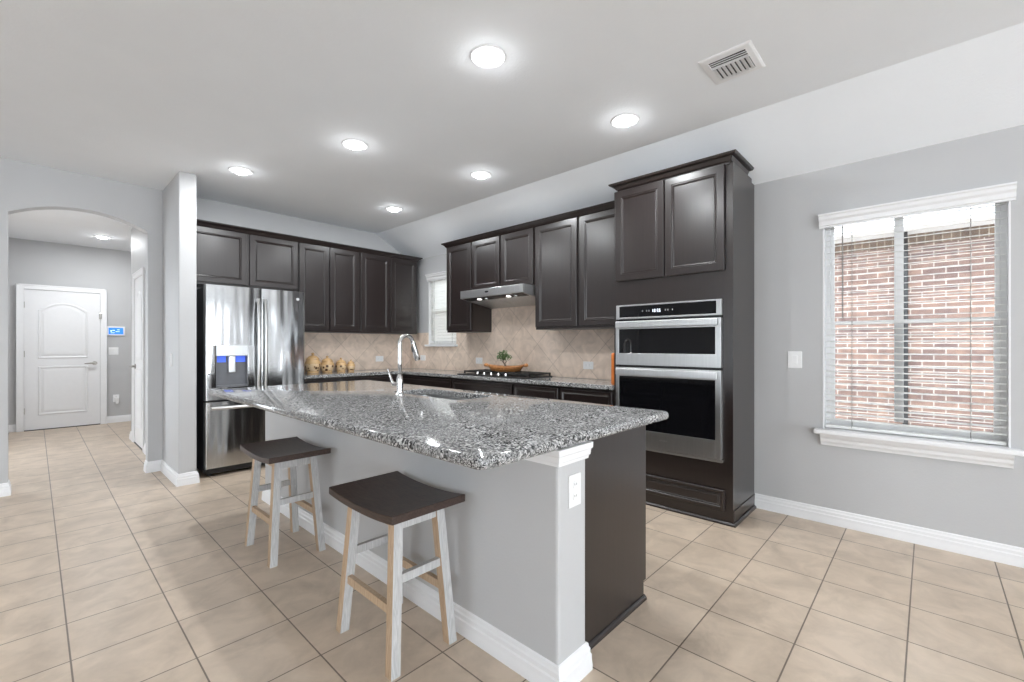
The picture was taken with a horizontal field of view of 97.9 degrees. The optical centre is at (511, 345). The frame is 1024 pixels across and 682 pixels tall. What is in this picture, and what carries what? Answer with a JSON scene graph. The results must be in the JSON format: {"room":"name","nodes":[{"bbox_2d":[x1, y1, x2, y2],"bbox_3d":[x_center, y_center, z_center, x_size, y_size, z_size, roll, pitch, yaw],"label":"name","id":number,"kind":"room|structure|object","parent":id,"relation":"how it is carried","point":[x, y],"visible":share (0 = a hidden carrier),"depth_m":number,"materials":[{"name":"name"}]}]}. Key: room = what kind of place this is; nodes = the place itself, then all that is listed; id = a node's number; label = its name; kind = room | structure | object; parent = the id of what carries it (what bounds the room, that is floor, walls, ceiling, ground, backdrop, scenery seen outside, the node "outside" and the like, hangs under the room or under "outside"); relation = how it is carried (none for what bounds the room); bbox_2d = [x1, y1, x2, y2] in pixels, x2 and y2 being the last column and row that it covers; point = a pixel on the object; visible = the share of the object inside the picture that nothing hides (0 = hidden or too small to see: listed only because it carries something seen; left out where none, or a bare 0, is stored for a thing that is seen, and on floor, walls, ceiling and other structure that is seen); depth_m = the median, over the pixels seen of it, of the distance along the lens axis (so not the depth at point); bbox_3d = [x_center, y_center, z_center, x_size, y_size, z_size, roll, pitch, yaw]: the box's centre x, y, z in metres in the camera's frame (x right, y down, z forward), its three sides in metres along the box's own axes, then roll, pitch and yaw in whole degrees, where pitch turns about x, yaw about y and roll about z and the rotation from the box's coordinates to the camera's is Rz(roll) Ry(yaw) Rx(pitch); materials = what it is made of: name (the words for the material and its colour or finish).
{"room":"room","nodes":[
{"label":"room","id":0,"kind":"room"},
{"bbox_2d":[8,237,130,424],"bbox_3d":[-6.841,-0.155,7.172,0.150,2.850,2.650,0,0,43],"label":"wall","id":1,"kind":"structure","parent":0,"point":[29,261],"depth_m":7.12,"materials":[{"name":"grey paint"}]},
{"bbox_2d":[8,424,15,432],"bbox_3d":[-7.447,1.215,6.400,0.018,0.110,0.435,0,0,43],"label":"baseboard","id":2,"kind":"structure","parent":1,"relation":"attached to","point":[11,428],"depth_m":6.53,"materials":[{"name":"white paint"}]},
{"bbox_2d":[16,283,106,431],"bbox_3d":[-6.928,0.178,6.894,0.113,2.183,0.988,0,0,43],"label":"door","id":3,"kind":"structure","parent":1,"relation":"in","point":[61,337],"depth_m":6.87,"materials":[{"name":"white paint"}]},
{"bbox_2d":[109,347,117,354],"bbox_3d":[-6.566,0.090,7.350,0.010,0.122,0.122,0,0,43],"label":"light switch","id":4,"kind":"object","parent":1,"relation":"attached to","point":[112,350],"visible":1,"depth_m":7.35,"materials":[{"name":"white plastic"}]},
{"bbox_2d":[107,326,124,335],"bbox_3d":[-6.540,-0.240,7.366,0.025,0.150,0.230,0,0,43],"label":"panel","id":5,"kind":"object","parent":1,"relation":"attached to","point":[111,330],"visible":1,"depth_m":7.36,"materials":[{"name":"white plastic"}]},
{"bbox_2d":[107,414,130,422],"bbox_3d":[-6.292,1.215,7.637,0.018,0.110,0.960,0,0,43],"label":"baseboard","id":6,"kind":"structure","parent":1,"relation":"attached to","point":[120,418],"depth_m":7.39,"materials":[{"name":"white paint"}]},
{"bbox_2d":[131,171,196,473],"bbox_3d":[-4.053,-0.155,5.096,2.979,2.850,0.140,0,0,43],"label":"wall","id":7,"kind":"structure","parent":0,"point":[180,195],"depth_m":4.12,"materials":[{"name":"grey paint"}]},
{"bbox_2d":[129,267,144,451],"bbox_3d":[-4.690,0.166,5.600,0.856,2.208,0.113,0,0,43],"label":"door","id":8,"kind":"structure","parent":7,"relation":"in","point":[138,285],"depth_m":5.60,"materials":[{"name":"white paint"}]},
{"bbox_2d":[144,460,199,486],"bbox_3d":[-3.315,1.215,4.328,0.921,0.110,0.193,0,0,34],"label":"baseboard","id":9,"kind":"structure","parent":7,"relation":"attached to","point":[188,478],"depth_m":4.15,"materials":[{"name":"white paint"}]},
{"bbox_2d":[0,158,400,483],"bbox_3d":[-4.429,-0.155,3.703,0.130,2.850,8.370,0,0,43],"label":"wall","id":10,"kind":"structure","parent":0,"point":[24,186],"depth_m":4.42,"materials":[{"name":"grey paint"}]},
{"bbox_2d":[0,479,11,496],"bbox_3d":[-5.782,1.215,2.241,0.148,0.110,4.346,0,0,43],"label":"baseboard","id":11,"kind":"structure","parent":10,"relation":"attached to","point":[5,488],"depth_m":3.76,"materials":[{"name":"white paint"}]},
{"bbox_2d":[197,226,297,291],"bbox_3d":[-2.970,-0.915,4.912,0.350,0.586,1.068,0,0,43],"label":"upper cabinet","id":12,"kind":"object","parent":10,"relation":"attached to","point":[226,258],"visible":0.8,"depth_m":4.78,"materials":[{"name":"brown wood"}]},
{"bbox_2d":[197,219,422,261],"bbox_3d":[-2.369,-1.229,5.524,0.378,0.058,2.782,0,0,43],"label":"crown molding","id":13,"kind":"structure","parent":12,"relation":"attached to","point":[203,223],"depth_m":5.17,"materials":[{"name":"brown wood"}]},
{"bbox_2d":[298,242,359,332],"bbox_3d":[-2.343,-0.685,5.584,0.350,1.045,0.768,0,0,43],"label":"upper cabinet","id":14,"kind":"object","parent":10,"relation":"attached to","point":[329,278],"visible":0.93,"depth_m":5.46,"materials":[{"name":"brown wood"}]},
{"bbox_2d":[305,333,409,371],"bbox_3d":[-2.147,0.075,6.045,0.012,0.521,1.808,0,0,43],"label":"backsplash","id":15,"kind":"structure","parent":10,"relation":"attached to","point":[362,349],"depth_m":6.11,"materials":[{"name":"beige tile"}]},
{"bbox_2d":[376,356,382,361],"bbox_3d":[-1.876,0.187,6.319,0.008,0.078,0.122,0,0,43],"label":"power outlet","id":16,"kind":"object","parent":10,"relation":"attached to","point":[378,358],"visible":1,"depth_m":6.32,"materials":[{"name":"white plastic"}]},
{"bbox_2d":[353,253,416,334],"bbox_3d":[-1.777,-0.685,6.190,0.350,1.045,0.885,0,0,43],"label":"upper cabinet","id":17,"kind":"object","parent":10,"relation":"attached to","point":[388,286],"visible":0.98,"depth_m":6.03,"materials":[{"name":"brown wood"}]},
{"bbox_2d":[0,0,1023,251],"bbox_3d":[-1.674,-1.640,0.639,16.620,0.120,7.950,0,0,43],"label":"ceiling","id":18,"kind":"structure","parent":0,"point":[143,93],"depth_m":2.70,"materials":[{"name":"paint"}]},
{"bbox_2d":[94,235,111,238],"bbox_3d":[-5.933,-1.564,6.468,0.196,0.032,0.196,0,0,43],"label":"recessed light","id":19,"kind":"object","parent":18,"relation":"in","point":[98,236],"visible":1,"depth_m":6.43,"materials":[{"name":"white paint"}]},
{"bbox_2d":[228,166,253,174],"bbox_3d":[-2.445,-1.564,4.023,0.196,0.032,0.196,0,0,43],"label":"recessed light","id":20,"kind":"object","parent":18,"relation":"in","point":[239,170],"visible":1,"depth_m":3.99,"materials":[{"name":"white paint"}]},
{"bbox_2d":[342,138,367,149],"bbox_3d":[-1.232,-1.564,3.500,0.196,0.032,0.196,0,0,43],"label":"recessed light","id":21,"kind":"object","parent":18,"relation":"in","point":[353,144],"visible":1,"depth_m":3.47,"materials":[{"name":"white paint"}]},
{"bbox_2d":[385,206,402,211],"bbox_3d":[-1.362,-1.564,5.146,0.196,0.032,0.196,0,0,43],"label":"recessed light","id":22,"kind":"object","parent":18,"relation":"in","point":[389,208],"visible":1,"depth_m":5.11,"materials":[{"name":"white glass"}]},
{"bbox_2d":[470,170,491,178],"bbox_3d":[-0.286,-1.564,4.118,0.196,0.032,0.196,0,0,43],"label":"recessed light","id":23,"kind":"object","parent":18,"relation":"in","point":[479,174],"visible":1,"depth_m":4.08,"materials":[{"name":"white paint"}]},
{"bbox_2d":[470,44,505,67],"bbox_3d":[-0.131,-1.564,2.435,0.196,0.032,0.196,0,0,43],"label":"recessed light","id":24,"kind":"object","parent":18,"relation":"in","point":[484,55],"visible":1,"depth_m":2.41,"materials":[{"name":"white paint"}]},
{"bbox_2d":[611,113,638,127],"bbox_3d":[0.791,-1.564,3.126,0.196,0.032,0.196,0,0,43],"label":"recessed light","id":25,"kind":"object","parent":18,"relation":"in","point":[623,120],"visible":1,"depth_m":3.09,"materials":[{"name":"white paint"}]},
{"bbox_2d":[698,40,764,84],"bbox_3d":[1.234,-1.573,2.504,0.268,0.014,0.294,0,0,43],"label":"ceiling vent","id":26,"kind":"object","parent":18,"relation":"in","point":[741,59],"visible":1,"depth_m":2.49,"materials":[{"name":"white metal"}]},
{"bbox_2d":[0,421,1023,681],"bbox_3d":[-1.429,1.330,0.902,16.620,0.120,8.670,0,0,43],"label":"floor","id":27,"kind":"structure","parent":0,"point":[111,570],"depth_m":2.21,"materials":[{"name":"beige tile"}]},
{"bbox_2d":[197,284,304,475],"bbox_3d":[-2.815,0.339,4.785,0.714,1.862,0.932,0,0,43],"label":"refrigerator","id":28,"kind":"object","parent":27,"relation":"on","point":[247,337],"visible":0.87,"depth_m":4.46,"materials":[{"name":"silver metal"}]},
{"bbox_2d":[240,436,330,567],"bbox_3d":[-1.433,0.952,2.811,0.524,0.635,0.356,0,0,43],"label":"bar stool","id":29,"kind":"object","parent":27,"relation":"on","point":[291,452],"visible":1,"depth_m":2.76,"materials":[{"name":"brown wood"}]},
{"bbox_2d":[305,376,354,383],"bbox_3d":[-2.334,0.824,5.444,0.555,0.893,0.625,0,0,43],"label":"base cabinet","id":30,"kind":"object","parent":27,"relation":"on","point":[351,378],"visible":0.07,"depth_m":5.25,"materials":[{"name":"brown wood"}]},
{"bbox_2d":[355,374,397,381],"bbox_3d":[-1.905,0.824,5.903,0.555,0.893,0.628,0,0,43],"label":"base cabinet","id":31,"kind":"object","parent":27,"relation":"on","point":[384,378],"visible":0.03,"depth_m":5.72,"materials":[{"name":"brown wood"}]},
{"bbox_2d":[329,471,464,680],"bbox_3d":[-0.512,0.952,1.956,0.524,0.635,0.356,0,0,43],"label":"bar stool","id":32,"kind":"object","parent":27,"relation":"on","point":[394,499],"visible":1,"depth_m":1.90,"materials":[{"name":"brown wood"}]},
{"bbox_2d":[402,374,452,388],"bbox_3d":[-0.916,0.824,5.781,1.056,0.893,0.533,0,0,43],"label":"base cabinet","id":33,"kind":"object","parent":27,"relation":"on","point":[442,382],"visible":0.17,"depth_m":5.54,"materials":[{"name":"brown wood"}]},
{"bbox_2d":[262,411,646,681],"bbox_3d":[-0.655,0.824,2.944,3.055,0.893,0.858,0,0,43],"label":"kitchen island","id":34,"kind":"object","parent":27,"relation":"on","point":[538,582],"visible":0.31,"depth_m":1.91,"materials":[{"name":"grey paint"}]},
{"bbox_2d":[209,380,668,469],"bbox_3d":[-0.756,0.356,2.853,3.062,0.040,1.330,0,0,43],"label":"island countertop","id":35,"kind":"structure","parent":34,"relation":"on","point":[484,430],"depth_m":2.11,"materials":[{"name":"grey stone"}]},
{"bbox_2d":[387,334,419,394],"bbox_3d":[-0.737,0.127,3.087,0.232,0.418,0.093,0,0,-33],"label":"kitchen faucet","id":36,"kind":"object","parent":35,"relation":"on","point":[399,383],"visible":1,"depth_m":3.04,"materials":[{"name":"silver metal"}]},
{"bbox_2d":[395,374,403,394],"bbox_3d":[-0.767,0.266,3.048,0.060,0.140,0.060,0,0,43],"label":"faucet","id":37,"kind":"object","parent":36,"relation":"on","point":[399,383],"depth_m":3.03,"materials":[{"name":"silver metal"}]},
{"bbox_2d":[419,394,466,399],"bbox_3d":[-0.495,0.447,3.112,0.810,0.139,0.385,0,0,43],"label":"sink","id":38,"kind":"object","parent":35,"relation":"in","point":[428,395],"visible":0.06,"depth_m":3.35,"materials":[{"name":"silver metal"}]},
{"bbox_2d":[568,472,580,508],"bbox_3d":[0.237,0.546,1.684,0.008,0.122,0.078,0,0,43],"label":"power outlet","id":39,"kind":"object","parent":34,"relation":"attached to","point":[574,481],"visible":1,"depth_m":1.68,"materials":[{"name":"white plastic"}]},
{"bbox_2d":[573,480,577,488],"bbox_3d":[0.239,0.524,1.682,0.003,0.033,0.033,0,0,43],"label":"socket","id":40,"kind":"object","parent":39,"relation":"attached to","point":[575,482],"depth_m":1.68,"materials":[{"name":"white plastic"}]},
{"bbox_2d":[573,492,577,500],"bbox_3d":[0.239,0.568,1.682,0.003,0.033,0.033,0,0,43],"label":"socket","id":41,"kind":"object","parent":39,"relation":"attached to","point":[575,494],"depth_m":1.68,"materials":[{"name":"white plastic"}]},
{"bbox_2d":[452,378,513,394],"bbox_3d":[-0.171,0.824,5.086,0.975,0.893,0.533,0,0,43],"label":"base cabinet","id":42,"kind":"object","parent":27,"relation":"on","point":[457,383],"visible":0.14,"depth_m":4.86,"materials":[{"name":"brown wood"}]},
{"bbox_2d":[514,383,559,399],"bbox_3d":[0.401,0.824,4.552,0.584,0.893,0.533,0,0,43],"label":"base cabinet","id":43,"kind":"object","parent":27,"relation":"on","point":[520,389],"visible":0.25,"depth_m":4.34,"materials":[{"name":"brown wood"}]},
{"bbox_2d":[560,386,613,404],"bbox_3d":[0.826,0.824,4.155,0.573,0.893,0.533,0,0,43],"label":"base cabinet","id":44,"kind":"object","parent":27,"relation":"on","point":[597,396],"visible":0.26,"depth_m":3.95,"materials":[{"name":"brown wood"}]},
{"bbox_2d":[305,368,613,389],"bbox_3d":[-0.769,0.357,4.767,3.744,0.038,1.796,0,0,43],"label":"countertop","id":45,"kind":"structure","parent":44,"relation":"on","point":[553,381],"depth_m":4.92,"materials":[{"name":"grey stone"}]},
{"bbox_2d":[305,353,320,372],"bbox_3d":[-2.461,0.213,5.512,0.184,0.251,0.184,0,0,16],"label":"jar","id":46,"kind":"object","parent":45,"relation":"on","point":[312,363],"visible":0.99,"depth_m":5.45,"materials":[{"name":"ceramic"}]},
{"bbox_2d":[321,356,333,372],"bbox_3d":[-2.338,0.234,5.644,0.162,0.209,0.162,0,0,-11],"label":"jar","id":47,"kind":"object","parent":45,"relation":"on","point":[327,365],"visible":0.99,"depth_m":5.59,"materials":[{"name":"ceramic"}]},
{"bbox_2d":[335,358,346,371],"bbox_3d":[-2.214,0.247,5.776,0.140,0.182,0.140,0,0,-11],"label":"jar","id":48,"kind":"object","parent":45,"relation":"on","point":[340,365],"visible":1,"depth_m":5.73,"materials":[{"name":"ceramic"}]},
{"bbox_2d":[347,360,354,370],"bbox_3d":[-2.121,0.260,5.876,0.106,0.156,0.106,0,0,17],"label":"jar","id":49,"kind":"object","parent":45,"relation":"on","point":[350,366],"visible":0.99,"depth_m":5.84,"materials":[{"name":"ceramic"}]},
{"bbox_2d":[457,369,551,378],"bbox_3d":[-0.102,0.315,5.013,1.050,0.046,0.460,0,0,43],"label":"gas cooktop","id":50,"kind":"object","parent":45,"relation":"in","point":[481,372],"visible":0.9,"depth_m":4.85,"materials":[{"name":"black metal"}]},
{"bbox_2d":[484,363,527,371],"bbox_3d":[-0.069,0.243,4.989,0.513,0.097,0.210,0,0,11],"label":"wooden bowl","id":51,"kind":"object","parent":50,"relation":"on","point":[499,368],"visible":1,"depth_m":4.92,"materials":[{"name":"brown wood"}]},
{"bbox_2d":[497,350,511,365],"bbox_3d":[-0.095,0.162,4.999,0.134,0.226,0.234,0,0,-34],"label":"bonsai plant","id":52,"kind":"object","parent":51,"relation":"in","point":[502,356],"visible":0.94,"depth_m":4.98,"materials":[{"name":"green plant"}]},
{"bbox_2d":[611,353,613,384],"bbox_3d":[0.924,0.201,3.873,0.029,0.275,0.200,0,0,43],"label":"cutting board","id":53,"kind":"object","parent":45,"relation":"on","point":[612,354],"visible":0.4,"depth_m":3.80,"materials":[{"name":"orange wood"}]},
{"bbox_2d":[608,149,755,527],"bbox_3d":[1.369,-0.037,3.609,0.997,2.615,0.591,0,0,43],"label":"tall cabinet","id":54,"kind":"object","parent":27,"relation":"on","point":[683,232],"visible":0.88,"depth_m":3.34,"materials":[{"name":"brown wood"}]},
{"bbox_2d":[615,299,722,462],"bbox_3d":[1.342,0.250,3.616,0.840,1.164,0.557,0,0,43],"label":"oven","id":55,"kind":"object","parent":54,"relation":"in","point":[669,355],"visible":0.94,"depth_m":3.37,"materials":[{"name":"silver metal"}]},
{"bbox_2d":[377,22,1023,258],"bbox_3d":[2.790,-1.442,2.403,12.500,0.517,0.720,0,0,43],"label":"ceiling","id":56,"kind":"structure","parent":0,"point":[975,86],"depth_m":2.96,"materials":[{"name":"paint"}]},
{"bbox_2d":[417,125,1023,547],"bbox_3d":[2.929,0.002,2.662,12.350,2.536,0.150,0,0,43],"label":"wall","id":57,"kind":"structure","parent":0,"point":[984,502],"depth_m":3.12,"materials":[{"name":"grey paint"}]},
{"bbox_2d":[424,271,457,346],"bbox_3d":[-0.935,-0.501,6.231,0.690,1.028,0.205,0,0,43],"label":"window","id":58,"kind":"structure","parent":57,"relation":"in","point":[439,275],"depth_m":6.33,"materials":[{"name":"white plastic"}]},
{"bbox_2d":[430,279,455,343],"bbox_3d":[-0.943,-0.505,6.222,0.606,0.965,0.052,0,0,43],"label":"window blind","id":59,"kind":"object","parent":58,"relation":"attached to","point":[439,287],"visible":0.64,"depth_m":6.29,"materials":[{"name":"white plastic"}]},
{"bbox_2d":[447,242,491,332],"bbox_3d":[-0.537,-0.695,5.553,0.468,1.064,0.350,0,0,43],"label":"upper cabinet","id":60,"kind":"object","parent":57,"relation":"attached to","point":[463,316],"visible":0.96,"depth_m":5.42,"materials":[{"name":"brown wood"}]},
{"bbox_2d":[441,201,613,247],"bbox_3d":[0.152,-1.248,4.866,2.528,0.058,0.358,0,0,43],"label":"crown molding","id":61,"kind":"structure","parent":60,"relation":"on","point":[608,205],"depth_m":4.57,"materials":[{"name":"brown wood"}]},
{"bbox_2d":[476,358,481,363],"bbox_3d":[-0.418,0.192,5.662,0.122,0.078,0.008,0,0,43],"label":"power outlet","id":62,"kind":"object","parent":57,"relation":"attached to","point":[478,360],"visible":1,"depth_m":5.66,"materials":[{"name":"white plastic"}]},
{"bbox_2d":[472,228,534,289],"bbox_3d":[-0.007,-0.926,5.058,0.978,0.602,0.350,0,0,43],"label":"upper cabinet","id":63,"kind":"object","parent":57,"relation":"attached to","point":[506,259],"visible":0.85,"depth_m":4.89,"materials":[{"name":"brown wood"}]},
{"bbox_2d":[460,284,534,308],"bbox_3d":[-0.071,-0.538,4.993,0.965,0.172,0.508,0,0,43],"label":"range hood","id":64,"kind":"object","parent":63,"relation":"attached to","point":[517,295],"visible":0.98,"depth_m":4.86,"materials":[{"name":"silver metal"}]},
{"bbox_2d":[410,305,613,379],"bbox_3d":[-0.158,-0.147,5.433,3.755,0.966,0.012,0,0,43],"label":"backsplash","id":65,"kind":"structure","parent":57,"relation":"attached to","point":[561,353],"depth_m":5.14,"materials":[{"name":"beige tile"}]},
{"bbox_2d":[535,209,613,330],"bbox_3d":[0.725,-0.695,4.375,1.020,1.064,0.350,0,0,43],"label":"upper cabinet","id":66,"kind":"object","parent":57,"relation":"attached to","point":[574,257],"visible":0.8,"depth_m":4.25,"materials":[{"name":"brown wood"}]},
{"bbox_2d":[583,361,592,368],"bbox_3d":[0.776,0.202,4.547,0.122,0.078,0.008,0,0,43],"label":"power outlet","id":67,"kind":"object","parent":57,"relation":"attached to","point":[586,365],"visible":1,"depth_m":4.55,"materials":[{"name":"white plastic"}]},
{"bbox_2d":[788,351,801,367],"bbox_3d":[2.105,0.105,3.321,0.092,0.125,0.010,0,0,43],"label":"light switch","id":68,"kind":"object","parent":57,"relation":"attached to","point":[794,357],"visible":1,"depth_m":3.32,"materials":[{"name":"white plastic"}]},
{"bbox_2d":[755,493,1023,567],"bbox_3d":[4.647,1.215,0.944,7.495,0.110,0.018,0,0,43],"label":"baseboard","id":69,"kind":"structure","parent":57,"relation":"attached to","point":[960,544],"depth_m":2.91,"materials":[{"name":"white paint"}]},
{"bbox_2d":[814,181,1023,468],"bbox_3d":[2.593,-0.113,2.928,0.995,1.645,0.220,0,0,43],"label":"window","id":70,"kind":"structure","parent":57,"relation":"in","point":[999,456],"depth_m":2.84,"materials":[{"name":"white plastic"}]},
{"bbox_2d":[825,203,1006,445],"bbox_3d":[2.586,-0.161,2.921,0.881,1.495,0.063,0,0,43],"label":"window blind","id":71,"kind":"object","parent":70,"relation":"attached to","point":[985,441],"visible":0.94,"depth_m":2.89,"materials":[{"name":"white plastic"}]},
{"label":"outside","id":72,"kind":"structure","parent":0,"visible":0},
{"bbox_3d":[3.472,1.830,5.186,20.000,0.120,4.280,0,0,43],"label":"ground","id":73,"kind":"structure","parent":72,"visible":0},
{"bbox_2d":[835,203,994,431],"bbox_3d":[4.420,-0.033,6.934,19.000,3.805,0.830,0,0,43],"label":"neighbor house","id":74,"kind":"structure","parent":73,"relation":"on","point":[986,273],"depth_m":6.09,"materials":[{"name":"pink brick"}]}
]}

